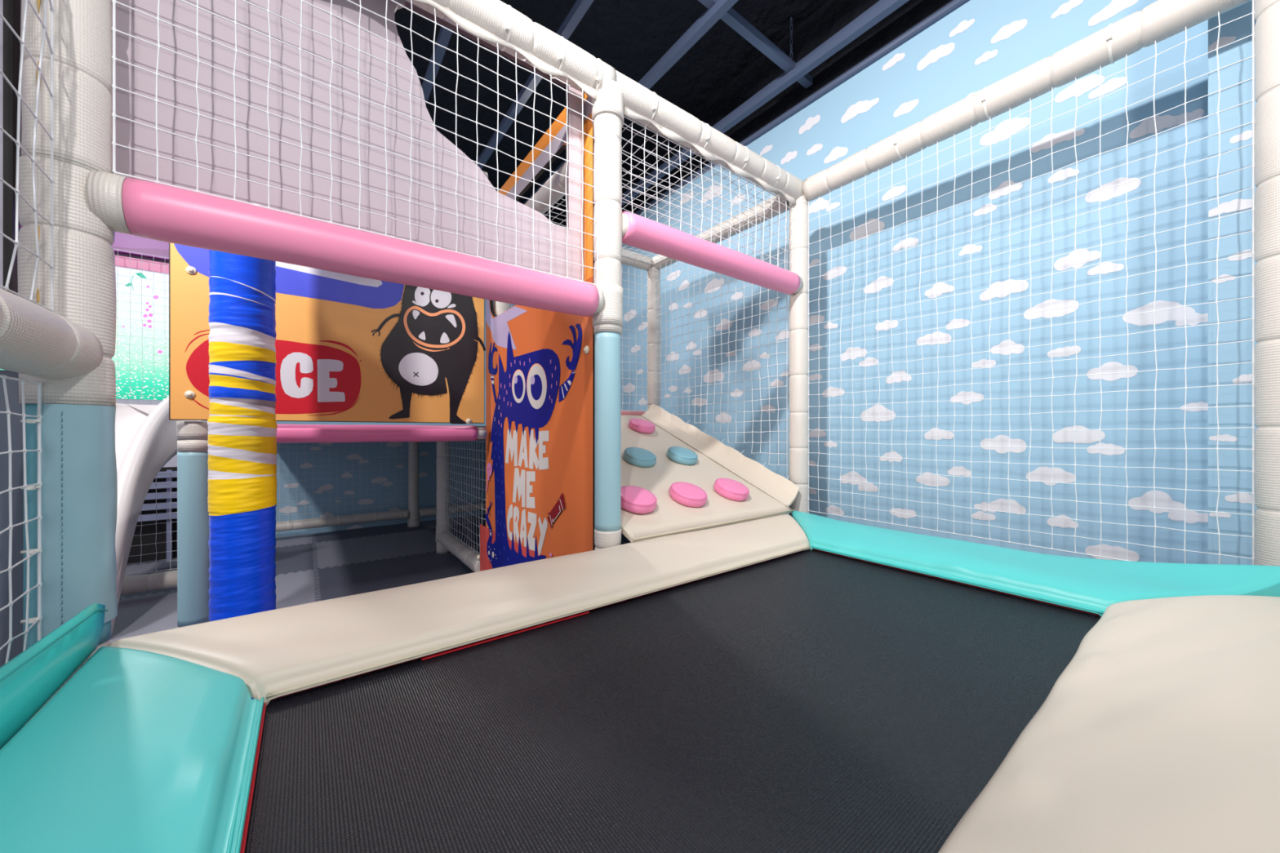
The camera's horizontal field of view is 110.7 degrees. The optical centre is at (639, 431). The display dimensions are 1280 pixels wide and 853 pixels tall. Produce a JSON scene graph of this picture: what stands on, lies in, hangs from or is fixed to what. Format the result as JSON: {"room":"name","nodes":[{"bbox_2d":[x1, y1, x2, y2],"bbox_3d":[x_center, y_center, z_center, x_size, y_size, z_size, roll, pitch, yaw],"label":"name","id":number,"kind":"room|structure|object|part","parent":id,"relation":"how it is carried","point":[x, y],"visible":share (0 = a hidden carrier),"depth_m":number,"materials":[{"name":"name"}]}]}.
{"room":"indoor playground","nodes":[
{"label":"indoor playground","id":0,"kind":"room"},
{"bbox_2d":[114,252,207,467],"bbox_3d":[-4.679,-0.846,3.185,2.360,3.800,0.120,0,0,-37],"label":"wall","id":1,"kind":"structure","parent":0,"point":[172,462],"depth_m":3.62,"materials":[{"name":"white paint"}]},
{"bbox_2d":[0,254,168,399],"bbox_3d":[-4.371,-0.831,3.358,1.660,1.130,0.065,0,0,-37],"label":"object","id":2,"kind":"object","parent":1,"relation":"attached to","point":[157,380],"visible":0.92,"depth_m":3.58,"materials":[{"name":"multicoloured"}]},
{"bbox_3d":[-4.367,-1.353,3.352,1.660,0.085,0.050,0,0,-37],"label":"frame","id":3,"kind":"part","parent":2,"relation":"part of","materials":[{"name":"pink plastic"}]},
{"bbox_2d":[20,224,168,261],"bbox_3d":[-4.620,-1.782,3.103,2.355,0.728,0.062,0,0,-37],"label":"fascia board","id":4,"kind":"object","parent":1,"relation":"attached to","point":[125,242],"visible":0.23,"depth_m":3.54,"materials":[{"name":"purple"}]},
{"bbox_2d":[115,248,168,404],"bbox_3d":[-4.158,-0.756,3.357,1.406,1.326,0.030,0,0,-36],"label":"safety net","id":5,"kind":"object","parent":4,"relation":"hanging from","point":[141,295],"visible":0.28,"depth_m":3.51,"materials":[{"name":"white fabric"}]},
{"bbox_2d":[127,466,177,563],"bbox_3d":[-4.068,0.674,3.563,0.890,0.760,0.011,0,0,-37],"label":"safety net","id":6,"kind":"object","parent":1,"relation":"attached to","point":[147,539],"depth_m":3.62,"materials":[{"name":"black"}]},
{"bbox_2d":[109,514,639,643],"bbox_3d":[-1.845,1.104,2.116,6.000,0.100,8.800,0,0,-37],"label":"floor","id":7,"kind":"structure","parent":0,"point":[313,567],"depth_m":3.41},
{"bbox_2d":[0,369,24,750],"bbox_3d":[-1.652,0.462,0.721,0.830,1.185,0.030,0,0,-37],"label":"safety net","id":8,"kind":"object","parent":7,"relation":"on","point":[12,386],"visible":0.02,"depth_m":0.94,"materials":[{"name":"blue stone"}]},
{"bbox_2d":[17,0,117,725],"bbox_3d":[-1.207,-0.546,0.936,0.131,3.200,0.130,0,0,32],"label":"post","id":9,"kind":"object","parent":7,"relation":"on","point":[79,479],"visible":0.67,"depth_m":0.90,"materials":[{"name":"grey plastic"}]},
{"bbox_2d":[0,0,20,295],"bbox_3d":[-1.636,-0.996,0.686,0.812,1.700,0.031,0,0,-37],"label":"board","id":10,"kind":"object","parent":9,"relation":"attached to","point":[10,45],"visible":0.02,"depth_m":0.92,"materials":[{"name":"grey"}]},
{"bbox_3d":[-1.641,-0.996,0.682,0.800,1.700,0.025,0,0,-37],"label":"panel","id":11,"kind":"part","parent":10,"relation":"part of","materials":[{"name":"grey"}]},
{"bbox_2d":[0,288,103,378],"bbox_3d":[-0.718,-0.168,0.282,0.134,0.127,1.555,0,0,-37],"label":"beam","id":12,"kind":"structure","parent":9,"relation":"attached to","point":[35,340],"depth_m":0.75,"materials":[{"name":"grey plastic"}]},
{"bbox_2d":[0,374,43,663],"bbox_3d":[-0.761,0.169,0.305,0.023,0.538,1.428,0,0,-37],"label":"safety net","id":13,"kind":"object","parent":12,"relation":"hanging from","point":[39,416],"visible":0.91,"depth_m":0.82,"materials":[{"name":"white fabric"}]},
{"bbox_2d":[0,0,54,311],"bbox_3d":[-0.724,-0.946,0.299,0.056,1.426,1.403,0,0,-36],"label":"safety net","id":14,"kind":"object","parent":12,"relation":"attached to","point":[45,33],"visible":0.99,"depth_m":0.80,"materials":[{"name":"white fabric"}]},
{"bbox_2d":[86,170,604,316],"bbox_3d":[-0.670,-0.506,1.337,1.264,0.132,0.126,0,0,-37],"label":"bar","id":15,"kind":"object","parent":9,"relation":"attached to","point":[126,205],"visible":1,"depth_m":1.14,"materials":[{"name":"pink plastic"}]},
{"bbox_2d":[120,569,177,595],"bbox_3d":[-3.285,0.959,2.696,0.998,0.112,0.112,0,0,-37],"label":"beam","id":16,"kind":"structure","parent":7,"relation":"on","point":[164,580],"depth_m":2.79,"materials":[{"name":"grey plastic"}]},
{"bbox_2d":[124,473,177,575],"bbox_3d":[-3.205,0.584,2.758,0.907,0.627,0.019,0,0,-36],"label":"safety net","id":17,"kind":"object","parent":16,"relation":"attached to","point":[156,484],"visible":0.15,"depth_m":2.83,"materials":[{"name":"white"}]},
{"bbox_2d":[110,395,201,639],"bbox_3d":[-3.063,0.525,2.338,0.652,1.668,1.256,0,0,-18],"label":"slide","id":18,"kind":"object","parent":7,"relation":"on","point":[145,437],"visible":0.29,"depth_m":2.62,"materials":[{"name":"white plastic"}]},
{"bbox_2d":[137,469,177,559],"bbox_3d":[-3.926,0.684,3.590,0.550,0.740,0.060,0,0,-37],"label":"rack","id":19,"kind":"object","parent":7,"relation":"on","point":[166,484],"visible":0.15,"depth_m":3.60,"materials":[{"name":"blue"}]},
{"bbox_2d":[176,421,209,627],"bbox_3d":[-2.007,0.504,1.997,0.119,1.100,0.117,0,0,-37],"label":"post","id":20,"kind":"object","parent":7,"relation":"on","point":[192,437],"visible":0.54,"depth_m":1.95,"materials":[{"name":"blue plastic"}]},
{"bbox_2d":[168,242,485,424],"bbox_3d":[-1.486,-0.581,2.307,1.350,1.069,0.034,0,0,-37],"label":"board","id":21,"kind":"object","parent":20,"relation":"on","point":[348,348],"visible":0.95,"depth_m":2.29,"materials":[{"name":"orange plastic"}]},
{"bbox_2d":[275,423,487,443],"bbox_3d":[-1.461,0.009,2.396,1.234,0.096,0.096,0,0,-37],"label":"bar","id":22,"kind":"object","parent":20,"relation":"attached to","point":[286,433],"visible":0.82,"depth_m":2.38,"materials":[{"name":"pink plastic"}]},
{"bbox_2d":[207,249,277,699],"bbox_3d":[-1.567,-0.346,1.748,0.206,2.800,0.205,0,0,-14],"label":"column","id":23,"kind":"structure","parent":7,"relation":"on","point":[242,423],"depth_m":1.67,"materials":[{"name":"blue"}]},
{"bbox_2d":[407,441,419,527],"bbox_3d":[-2.526,0.554,4.934,0.124,1.000,0.125,0,0,-37],"label":"post","id":24,"kind":"object","parent":7,"relation":"on","point":[413,521],"visible":0.93,"depth_m":4.89,"materials":[{"name":"grey plastic"}]},
{"bbox_2d":[275,510,408,532],"bbox_3d":[-3.208,0.906,4.419,1.599,0.102,0.095,0,0,-37],"label":"beam","id":25,"kind":"structure","parent":24,"relation":"attached to","point":[384,516],"depth_m":4.49,"materials":[{"name":"grey plastic"}]},
{"bbox_2d":[275,441,408,522],"bbox_3d":[-3.061,0.434,4.470,1.299,0.845,0.036,0,0,-36],"label":"safety net","id":26,"kind":"object","parent":25,"relation":"attached to","point":[366,451],"visible":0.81,"depth_m":4.48,"materials":[{"name":"white"}]},
{"bbox_2d":[418,502,485,516],"bbox_3d":[-1.984,0.909,5.342,1.247,0.095,0.094,0,0,-37],"label":"beam","id":27,"kind":"structure","parent":24,"relation":"attached to","point":[424,512],"depth_m":5.16,"materials":[{"name":"grey plastic"}]},
{"bbox_2d":[435,441,450,553],"bbox_3d":[-1.725,0.554,3.871,0.118,1.000,0.117,0,0,-9],"label":"post","id":28,"kind":"object","parent":7,"relation":"on","point":[441,548],"visible":0.75,"depth_m":3.83,"materials":[{"name":"grey plastic"}]},
{"bbox_2d":[437,530,479,572],"bbox_3d":[-1.371,0.914,3.401,0.118,0.118,1.077,0,0,-37],"label":"beam","id":29,"kind":"structure","parent":28,"relation":"attached to","point":[464,553],"depth_m":3.29,"materials":[{"name":"grey plastic"}]},
{"bbox_2d":[444,440,485,554],"bbox_3d":[-1.355,0.454,3.381,0.021,0.787,1.111,0,0,-37],"label":"safety net","id":30,"kind":"object","parent":29,"relation":"attached to","point":[467,449],"visible":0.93,"depth_m":3.36,"materials":[{"name":"white fabric"}]},
{"bbox_2d":[493,301,510,315],"bbox_3d":[-0.890,-0.056,2.846,0.103,2.220,0.103,0,0,-37],"label":"post","id":31,"kind":"object","parent":7,"relation":"on","point":[500,308],"visible":0.02,"depth_m":2.80,"materials":[{"name":"grey plastic"}]},
{"bbox_2d":[621,410,645,415],"bbox_3d":[-0.373,-0.131,3.151,1.172,0.057,0.057,0,0,-37],"label":"beam","id":32,"kind":"structure","parent":31,"relation":"attached to","point":[623,412],"depth_m":3.35,"materials":[{"name":"pink plastic"}]},
{"bbox_2d":[591,79,623,550],"bbox_3d":[-0.128,-0.146,1.750,0.127,2.400,0.128,0,0,-37],"label":"post","id":33,"kind":"object","parent":7,"relation":"on","point":[607,325],"visible":0.72,"depth_m":1.70,"materials":[{"name":"grey plastic"}]},
{"bbox_2d":[406,0,616,99],"bbox_3d":[-0.644,-1.356,1.361,1.294,0.155,0.125,0,0,-37],"label":"beam","id":34,"kind":"structure","parent":33,"relation":"attached to","point":[494,22],"depth_m":1.51,"materials":[{"name":"grey plastic"}]},
{"bbox_2d":[111,0,598,285],"bbox_3d":[-0.657,-0.943,1.337,1.242,0.758,0.020,0,0,-37],"label":"safety net","id":35,"kind":"object","parent":34,"relation":"attached to","point":[114,144],"visible":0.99,"depth_m":1.25,"materials":[{"name":"white fabric"}]},
{"bbox_2d":[476,93,595,571],"bbox_3d":[-0.637,-0.124,2.378,0.036,2.643,1.493,0,0,-37],"label":"board","id":36,"kind":"object","parent":33,"relation":"attached to","point":[540,363],"visible":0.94,"depth_m":2.16,"materials":[{"name":"orange"}]},
{"bbox_2d":[20,0,582,279],"bbox_3d":[-0.826,-0.965,1.382,1.465,0.913,0.022,0,0,-37],"label":"wall","id":37,"kind":"structure","parent":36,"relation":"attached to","point":[140,53],"depth_m":1.28,"materials":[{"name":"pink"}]},
{"bbox_2d":[524,161,565,214],"bbox_3d":[-0.484,-1.236,2.316,0.102,0.102,1.203,0,0,-37],"label":"beam","id":38,"kind":"structure","parent":33,"relation":"attached to","point":[557,181],"depth_m":2.23,"materials":[{"name":"grey plastic"}]},
{"bbox_2d":[622,211,802,294],"bbox_3d":[0.395,-0.831,2.140,1.212,0.122,0.122,0,0,-37],"label":"bar","id":39,"kind":"object","parent":33,"relation":"attached to","point":[639,232],"visible":0.98,"depth_m":2.01,"materials":[{"name":"pink plastic"}]},
{"bbox_2d":[615,70,809,203],"bbox_3d":[0.413,-1.353,2.158,1.350,0.154,0.123,0,0,-37],"label":"beam","id":40,"kind":"structure","parent":33,"relation":"attached to","point":[642,104],"depth_m":2.02,"materials":[{"name":"grey plastic"}]},
{"bbox_2d":[622,118,793,271],"bbox_3d":[0.391,-1.106,2.144,1.190,0.438,0.026,0,0,-37],"label":"safety net","id":41,"kind":"object","parent":40,"relation":"attached to","point":[656,140],"visible":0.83,"depth_m":2.08,"materials":[{"name":"white fabric"}]},
{"bbox_2d":[647,265,661,409],"bbox_3d":[0.113,-0.146,3.595,0.112,2.400,0.112,0,0,-37],"label":"post","id":42,"kind":"object","parent":7,"relation":"on","point":[652,287],"visible":0.46,"depth_m":3.55,"materials":[{"name":"grey plastic"}]},
{"bbox_2d":[621,248,652,270],"bbox_3d":[-0.382,-1.356,3.222,1.124,0.105,0.106,0,0,-37],"label":"beam","id":43,"kind":"structure","parent":42,"relation":"attached to","point":[625,260],"depth_m":3.44,"materials":[{"name":"grey plastic"}]},
{"bbox_2d":[511,262,648,411],"bbox_3d":[-0.390,-0.736,3.239,1.140,1.148,0.030,0,0,-37],"label":"safety net","id":44,"kind":"object","parent":43,"relation":"attached to","point":[622,353],"visible":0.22,"depth_m":3.50,"materials":[{"name":"white fabric"}]},
{"bbox_2d":[651,195,789,269],"bbox_3d":[0.476,-1.361,3.107,0.120,0.113,1.316,0,0,-37],"label":"beam","id":45,"kind":"structure","parent":42,"relation":"attached to","point":[758,209],"depth_m":2.84,"materials":[{"name":"grey plastic"}]},
{"bbox_2d":[543,115,785,264],"bbox_3d":[0.018,-1.336,2.691,1.150,0.046,1.216,0,0,-37],"label":"safety net","id":46,"kind":"object","parent":45,"relation":"attached to","point":[667,139],"visible":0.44,"depth_m":2.49,"materials":[{"name":"white fabric"}]},
{"bbox_2d":[655,205,787,476],"bbox_3d":[0.488,-0.530,3.047,0.028,1.577,1.213,0,0,-37],"label":"safety net","id":47,"kind":"object","parent":45,"relation":"attached to","point":[744,297],"visible":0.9,"depth_m":2.92,"materials":[{"name":"white fabric"}]},
{"bbox_2d":[240,548,1101,852],"bbox_3d":[0.319,0.774,1.048,2.430,0.560,1.490,0,0,-37],"label":"trampoline","id":48,"kind":"object","parent":7,"relation":"on","point":[815,700],"visible":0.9,"depth_m":0.76,"materials":[{"name":"black fabric"}]},
{"bbox_2d":[0,603,264,852],"bbox_3d":[-0.555,0.417,0.384,0.302,0.166,1.541,0,0,-37],"label":"pad","id":49,"kind":"object","parent":48,"relation":"on","point":[139,751],"visible":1,"depth_m":0.61,"materials":[{"name":"teal leather"}]},
{"bbox_2d":[106,514,810,706],"bbox_3d":[-0.053,0.463,1.503,2.415,0.076,0.365,0,0,-37],"label":"pad","id":50,"kind":"object","parent":48,"relation":"on","point":[276,653],"visible":0.99,"depth_m":1.09,"materials":[{"name":"beige leather"}]},
{"bbox_2d":[621,404,799,542],"bbox_3d":[0.051,0.105,2.619,1.209,0.654,1.338,0,0,-37],"label":"ramp","id":51,"kind":"object","parent":50,"relation":"on","point":[771,494],"visible":0.48,"depth_m":2.44,"materials":[{"name":"beige plastic"}]},
{"bbox_2d":[621,485,657,514],"bbox_3d":[-0.017,0.302,1.982,0.189,0.107,0.184,0,0,-37],"label":"pad","id":52,"kind":"object","parent":51,"relation":"on","point":[637,500],"visible":0.83,"depth_m":1.93,"materials":[{"name":"pink"}]},
{"bbox_2d":[622,447,656,467],"bbox_3d":[-0.002,0.142,2.487,0.195,0.107,0.186,0,0,-37],"label":"pad","id":53,"kind":"object","parent":51,"relation":"on","point":[640,457],"visible":1,"depth_m":2.43,"materials":[{"name":"teal"}]},
{"bbox_2d":[628,417,655,433],"bbox_3d":[0.013,-0.042,3.065,0.190,0.108,0.184,0,0,-37],"label":"pad","id":54,"kind":"object","parent":51,"relation":"on","point":[641,425],"visible":1,"depth_m":3.00,"materials":[{"name":"pink"}]},
{"bbox_2d":[666,446,697,465],"bbox_3d":[0.256,0.143,2.678,0.190,0.108,0.184,0,0,-37],"label":"pad","id":55,"kind":"object","parent":51,"relation":"on","point":[682,455],"visible":1,"depth_m":2.62,"materials":[{"name":"teal"}]},
{"bbox_2d":[668,481,707,507],"bbox_3d":[0.235,0.305,2.163,0.194,0.107,0.185,0,0,-37],"label":"pad","id":56,"kind":"object","parent":51,"relation":"on","point":[686,494],"visible":1,"depth_m":2.11,"materials":[{"name":"pink"}]},
{"bbox_2d":[713,478,749,501],"bbox_3d":[0.487,0.305,2.352,0.190,0.107,0.183,0,0,-37],"label":"pad","id":57,"kind":"object","parent":51,"relation":"on","point":[731,489],"visible":1,"depth_m":2.30,"materials":[{"name":"pink"}]},
{"bbox_2d":[791,511,1279,616],"bbox_3d":[1.138,0.433,1.665,0.438,0.135,1.549,0,0,-37],"label":"pad","id":58,"kind":"object","parent":48,"relation":"on","point":[1092,585],"visible":0.99,"depth_m":1.38,"materials":[{"name":"teal leather"}]},
{"bbox_2d":[937,595,1279,852],"bbox_3d":[0.692,0.463,0.565,2.455,0.086,0.329,0,0,-37],"label":"pad","id":59,"kind":"object","parent":48,"relation":"on","point":[1160,733],"visible":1,"depth_m":0.61,"materials":[{"name":"beige leather"}]},
{"bbox_2d":[788,194,809,515],"bbox_3d":[0.912,-0.141,2.535,0.113,2.390,0.113,0,0,-37],"label":"post","id":60,"kind":"object","parent":7,"relation":"on","point":[798,302],"visible":0.59,"depth_m":2.49,"materials":[{"name":"grey plastic"}]},
{"bbox_2d":[1253,0,1279,565],"bbox_3d":[1.865,-0.396,1.270,0.118,2.900,0.117,0,0,-31],"label":"post","id":61,"kind":"object","parent":7,"relation":"on","point":[1267,12],"visible":0.7,"depth_m":1.27,"materials":[{"name":"grey plastic"}]},
{"bbox_2d":[802,0,1249,200],"bbox_3d":[1.387,-1.361,1.899,0.130,0.123,1.463,0,0,-37],"label":"beam","id":62,"kind":"structure","parent":61,"relation":"attached to","point":[1162,20],"depth_m":1.69,"materials":[{"name":"grey plastic"}]},
{"bbox_2d":[808,0,1254,564],"bbox_3d":[1.387,-0.436,1.902,0.031,1.767,1.470,0,0,-37],"label":"safety net","id":63,"kind":"object","parent":62,"relation":"hanging from","point":[1252,34],"visible":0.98,"depth_m":1.60,"materials":[{"name":"white fabric"}]},
{"bbox_2d":[275,298,515,537],"bbox_3d":[-2.630,-0.561,5.217,3.318,3.289,0.101,0,0,-37],"label":"wall","id":64,"kind":"structure","parent":0,"point":[427,450],"depth_m":4.84,"materials":[{"name":"blue"}]},
{"bbox_2d":[394,0,828,224],"bbox_3d":[-1.845,-2.846,2.116,6.000,0.100,8.800,0,0,-37],"label":"ceiling","id":65,"kind":"structure","parent":0,"point":[630,37],"depth_m":3.35,"materials":[{"name":"black"}]},
{"bbox_2d":[790,16,792,59],"bbox_3d":[1.005,-2.546,2.934,0.017,0.417,0.017,0,0,8],"label":"chain","id":66,"kind":"object","parent":65,"relation":"hanging from","point":[791,24],"visible":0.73,"depth_m":2.93,"materials":[{"name":"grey metal"}]},
{"bbox_2d":[621,0,1208,564],"bbox_3d":[0.811,-0.576,3.491,0.102,3.260,7.000,0,0,-37],"label":"wall","id":67,"kind":"structure","parent":0,"point":[979,44],"depth_m":2.17,"materials":[{"name":"blue paint"}]},
{"bbox_2d":[557,0,952,226],"bbox_3d":[0.512,-2.471,3.892,0.099,0.650,8.800,0,0,-37],"label":"ceiling","id":68,"kind":"structure","parent":67,"relation":"attached to","point":[833,15],"depth_m":3.08,"materials":[{"name":"black"}]},
{"bbox_2d":[635,0,968,215],"bbox_3d":[0.808,-2.221,3.395,0.044,0.044,6.850,0,0,-37],"label":"trim","id":69,"kind":"structure","parent":67,"relation":"attached to","point":[953,5],"depth_m":2.76,"materials":[{"name":"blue metal"}]},
{"bbox_3d":[-0.352,-2.322,0.110,5.770,0.048,0.048,0,0,-37],"label":"ceiling bar","id":70,"kind":"object","parent":67,"relation":"attached to","visible":0},
{"bbox_2d":[421,24,453,105],"bbox_3d":[-0.911,-2.291,2.256,0.046,0.090,7.700,0,0,-37],"label":"ceiling bar","id":71,"kind":"object","parent":70,"relation":"attached to","point":[444,35],"visible":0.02,"depth_m":2.67,"materials":[{"name":"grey metal"}]},
{"bbox_2d":[475,0,594,169],"bbox_3d":[-0.480,-2.291,2.581,0.046,0.090,7.700,0,0,-37],"label":"ceiling bar","id":72,"kind":"object","parent":70,"relation":"attached to","point":[580,8],"visible":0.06,"depth_m":2.92,"materials":[{"name":"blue metal"}]},
{"bbox_2d":[523,0,737,204],"bbox_3d":[-0.001,-2.291,2.942,0.046,0.090,7.700,0,0,-37],"label":"ceiling bar","id":73,"kind":"object","parent":70,"relation":"attached to","point":[709,17],"visible":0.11,"depth_m":2.58,"materials":[{"name":"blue metal"}]},
{"bbox_2d":[621,0,909,206],"bbox_3d":[0.566,-2.291,3.369,0.046,0.090,7.700,0,0,-37],"label":"ceiling bar","id":74,"kind":"object","parent":70,"relation":"attached to","point":[881,9],"visible":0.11,"depth_m":2.78,"materials":[{"name":"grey metal"}]},
{"bbox_2d":[1208,0,1257,564],"bbox_3d":[2.393,-0.576,1.075,0.279,3.260,1.238,0,0,-37],"label":"wall pillar","id":75,"kind":"structure","parent":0,"point":[1241,136],"depth_m":1.45,"materials":[{"name":"blue paint"}]},
{"bbox_3d":[-4.178,-0.846,1.141,0.100,3.800,3.730,0,0,-37],"label":"wall","id":76,"kind":"structure","parent":0,"visible":0},
{"bbox_2d":[697,0,813,88],"bbox_3d":[-1.177,-2.322,1.204,5.770,0.048,0.048,0,0,-37],"label":"ceiling bar","id":77,"kind":"object","parent":76,"relation":"attached to","point":[732,18],"visible":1,"depth_m":2.61,"materials":[{"name":"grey metal"}]}
]}

